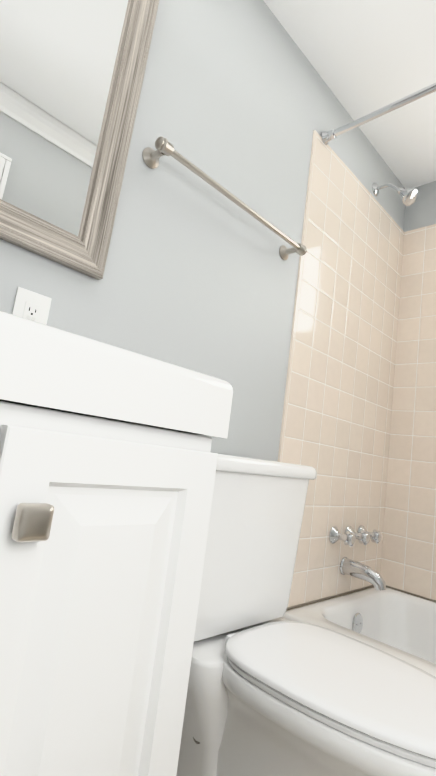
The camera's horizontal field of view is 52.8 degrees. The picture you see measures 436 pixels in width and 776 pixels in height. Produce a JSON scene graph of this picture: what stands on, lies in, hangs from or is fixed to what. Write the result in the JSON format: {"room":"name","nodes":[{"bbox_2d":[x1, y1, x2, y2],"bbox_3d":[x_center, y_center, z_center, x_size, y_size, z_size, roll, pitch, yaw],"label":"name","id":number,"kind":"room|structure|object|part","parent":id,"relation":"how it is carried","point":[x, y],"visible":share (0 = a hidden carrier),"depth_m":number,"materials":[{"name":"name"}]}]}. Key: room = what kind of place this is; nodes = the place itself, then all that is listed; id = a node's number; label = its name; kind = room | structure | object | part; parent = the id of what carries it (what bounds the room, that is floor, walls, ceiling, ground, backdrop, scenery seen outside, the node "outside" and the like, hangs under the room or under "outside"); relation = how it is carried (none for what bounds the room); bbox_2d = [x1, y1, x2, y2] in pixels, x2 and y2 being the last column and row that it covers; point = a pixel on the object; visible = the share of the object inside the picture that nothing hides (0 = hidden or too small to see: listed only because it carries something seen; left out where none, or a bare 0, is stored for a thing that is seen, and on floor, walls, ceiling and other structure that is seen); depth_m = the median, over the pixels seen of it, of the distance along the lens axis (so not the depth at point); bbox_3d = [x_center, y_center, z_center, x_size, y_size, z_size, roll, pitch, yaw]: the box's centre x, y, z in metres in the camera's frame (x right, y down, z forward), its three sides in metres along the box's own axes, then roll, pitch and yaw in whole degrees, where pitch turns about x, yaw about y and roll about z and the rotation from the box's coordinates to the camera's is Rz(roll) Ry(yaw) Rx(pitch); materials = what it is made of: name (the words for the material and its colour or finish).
{"room":"bathroom","nodes":[
{"label":"bathroom","id":0,"kind":"room"},
{"bbox_2d":[0,0,404,461],"bbox_3d":[0.065,-0.132,1.471,0.120,2.360,2.820,-1,-12,44],"label":"wall","id":1,"kind":"structure","parent":0,"point":[238,99],"depth_m":1.33,"materials":[{"name":"grey paint"}]},
{"bbox_2d":[12,287,50,324],"bbox_3d":[-0.390,-0.140,0.912,0.009,0.118,0.072,-1,-12,44],"label":"electrical outlet","id":2,"kind":"object","parent":1,"relation":"attached to","point":[31,305],"visible":0.44,"depth_m":0.91,"materials":[{"name":"white plastic"}]},
{"bbox_2d":[0,0,158,279],"bbox_3d":[-0.404,-0.751,0.863,0.026,0.900,0.600,3,-10,45],"label":"mirror","id":3,"kind":"object","parent":1,"relation":"attached to","point":[72,72],"visible":0.96,"depth_m":0.96,"materials":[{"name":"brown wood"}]},
{"bbox_2d":[142,136,306,259],"bbox_3d":[0.059,-0.537,1.325,0.085,0.052,0.661,-1,-12,44],"label":"towel bar","id":4,"kind":"object","parent":1,"relation":"attached to","point":[151,156],"visible":1,"depth_m":1.20,"materials":[{"name":"silver metal"}]},
{"bbox_2d":[277,130,316,461],"bbox_3d":[0.242,0.033,1.562,0.015,2.110,0.014,-1,-12,44],"label":"trim","id":5,"kind":"structure","parent":1,"relation":"attached to","point":[284,415],"depth_m":1.61,"materials":[{"name":"beige"}]},
{"bbox_2d":[286,585,373,609],"bbox_3d":[0.476,0.843,1.776,0.008,0.008,0.780,-1,-12,44],"label":"trim","id":6,"kind":"structure","parent":1,"relation":"attached to","point":[310,602],"depth_m":1.72,"materials":[{"name":"beige"}]},
{"bbox_2d":[282,133,403,610],"bbox_3d":[0.552,0.123,1.874,0.008,2.110,0.886,-1,-12,44],"label":"wall tile","id":7,"kind":"structure","parent":1,"relation":"attached to","point":[338,423],"depth_m":1.84,"materials":[{"name":"beige tile"}]},
{"bbox_2d":[329,525,385,589],"bbox_3d":[0.600,0.690,1.777,0.180,0.215,0.306,-1,-12,44],"label":"tub faucet","id":8,"kind":"object","parent":7,"relation":"attached to","point":[353,568],"visible":1,"depth_m":1.76,"materials":[{"name":"silver metal"}]},
{"bbox_2d":[372,182,418,205],"bbox_3d":[0.820,-0.900,2.027,0.204,0.163,0.078,-1,-12,44],"label":"shower head","id":9,"kind":"object","parent":1,"relation":"attached to","point":[409,196],"visible":1,"depth_m":1.98},
{"bbox_2d":[263,0,435,188],"bbox_3d":[0.825,-1.348,1.071,1.960,0.100,2.820,-1,-12,44],"label":"ceiling","id":10,"kind":"structure","parent":0,"point":[364,57],"depth_m":1.67,"materials":[{"name":"white paint"}]},
{"bbox_2d":[404,181,435,231],"bbox_3d":[1.530,0.108,1.766,1.560,2.360,0.300,-1,-12,44],"label":"wall","id":11,"kind":"structure","parent":0,"point":[420,211],"depth_m":2.30,"materials":[{"name":"grey paint"}]},
{"bbox_2d":[380,224,435,600],"bbox_3d":[1.404,0.200,1.644,1.532,2.110,0.008,-1,-12,44],"label":"wall tile","id":12,"kind":"structure","parent":11,"relation":"attached to","point":[408,559],"depth_m":2.10,"materials":[{"name":"beige tile"}]},
{"bbox_2d":[386,585,435,601],"bbox_3d":[1.300,0.916,1.537,1.520,0.008,0.008,-1,-12,44],"label":"trim","id":13,"kind":"structure","parent":11,"relation":"attached to","point":[386,585],"depth_m":1.96,"materials":[{"name":"beige"}]},
{"bbox_3d":[0.506,1.063,0.699,1.960,0.100,2.820,-1,-12,44],"label":"floor","id":14,"kind":"structure","parent":0,"visible":0},
{"bbox_2d":[0,311,232,775],"bbox_3d":[-0.397,0.291,0.544,0.500,1.132,0.636,-1,-12,44],"label":"bathroom vanity","id":15,"kind":"object","parent":14,"relation":"on","point":[108,461],"visible":1,"depth_m":0.50,"materials":[{"name":"white paint"}]},
{"bbox_3d":[-0.182,0.131,0.430,0.030,0.035,0.033,-1,-12,44],"label":"knob","id":16,"kind":"part","parent":15,"relation":"part of","materials":[{"name":"silver metal"}]},
{"bbox_2d":[176,454,435,775],"bbox_3d":[0.198,0.588,0.935,0.772,0.823,0.499,-1,-12,44],"label":"toilet","id":17,"kind":"object","parent":14,"relation":"on","point":[271,691],"visible":0.81,"depth_m":0.91,"materials":[{"name":"white ceramic"}]},
{"bbox_3d":[0.025,0.407,1.160,0.200,0.370,0.464,-1,-12,44],"label":"tank","id":18,"kind":"part","parent":17,"relation":"part of","materials":[{"name":"white ceramic"}]},
{"bbox_3d":[0.054,0.206,1.188,0.224,0.037,0.494,-1,-12,44],"label":"tank lid","id":19,"kind":"part","parent":17,"relation":"part of","materials":[{"name":"white ceramic"}]},
{"bbox_3d":[0.195,0.794,0.883,0.683,0.402,0.350,-1,-12,44],"label":"bowl","id":20,"kind":"part","parent":17,"relation":"part of","materials":[{"name":"white ceramic"}]},
{"bbox_3d":[0.283,0.573,0.860,0.545,0.019,0.354,-1,-12,44],"label":"lid","id":21,"kind":"part","parent":17,"relation":"part of","materials":[{"name":"white plastic"}]},
{"bbox_3d":[0.281,0.589,0.858,0.533,0.012,0.346,-1,-12,44],"label":"seat","id":22,"kind":"part","parent":17,"relation":"part of","materials":[{"name":"white plastic"}]},
{"bbox_2d":[282,587,435,676],"bbox_3d":[1.005,0.995,1.230,1.516,0.323,0.800,-1,-12,44],"label":"tub","id":23,"kind":"object","parent":14,"relation":"on","point":[398,624],"visible":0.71,"depth_m":1.82,"materials":[{"name":"white ceramic"}]},
{"bbox_3d":[1.336,-0.134,0.368,0.120,2.360,2.620,-1,-12,44],"label":"wall","id":24,"kind":"structure","parent":0,"visible":0},
{"bbox_2d":[321,83,435,144],"bbox_3d":[0.983,-1.008,1.220,1.550,0.052,0.052,-1,-12,44],"label":"shower rod","id":25,"kind":"object","parent":24,"relation":"attached to","point":[328,136],"visible":1,"depth_m":1.60,"materials":[{"name":"silver metal"}]}
]}

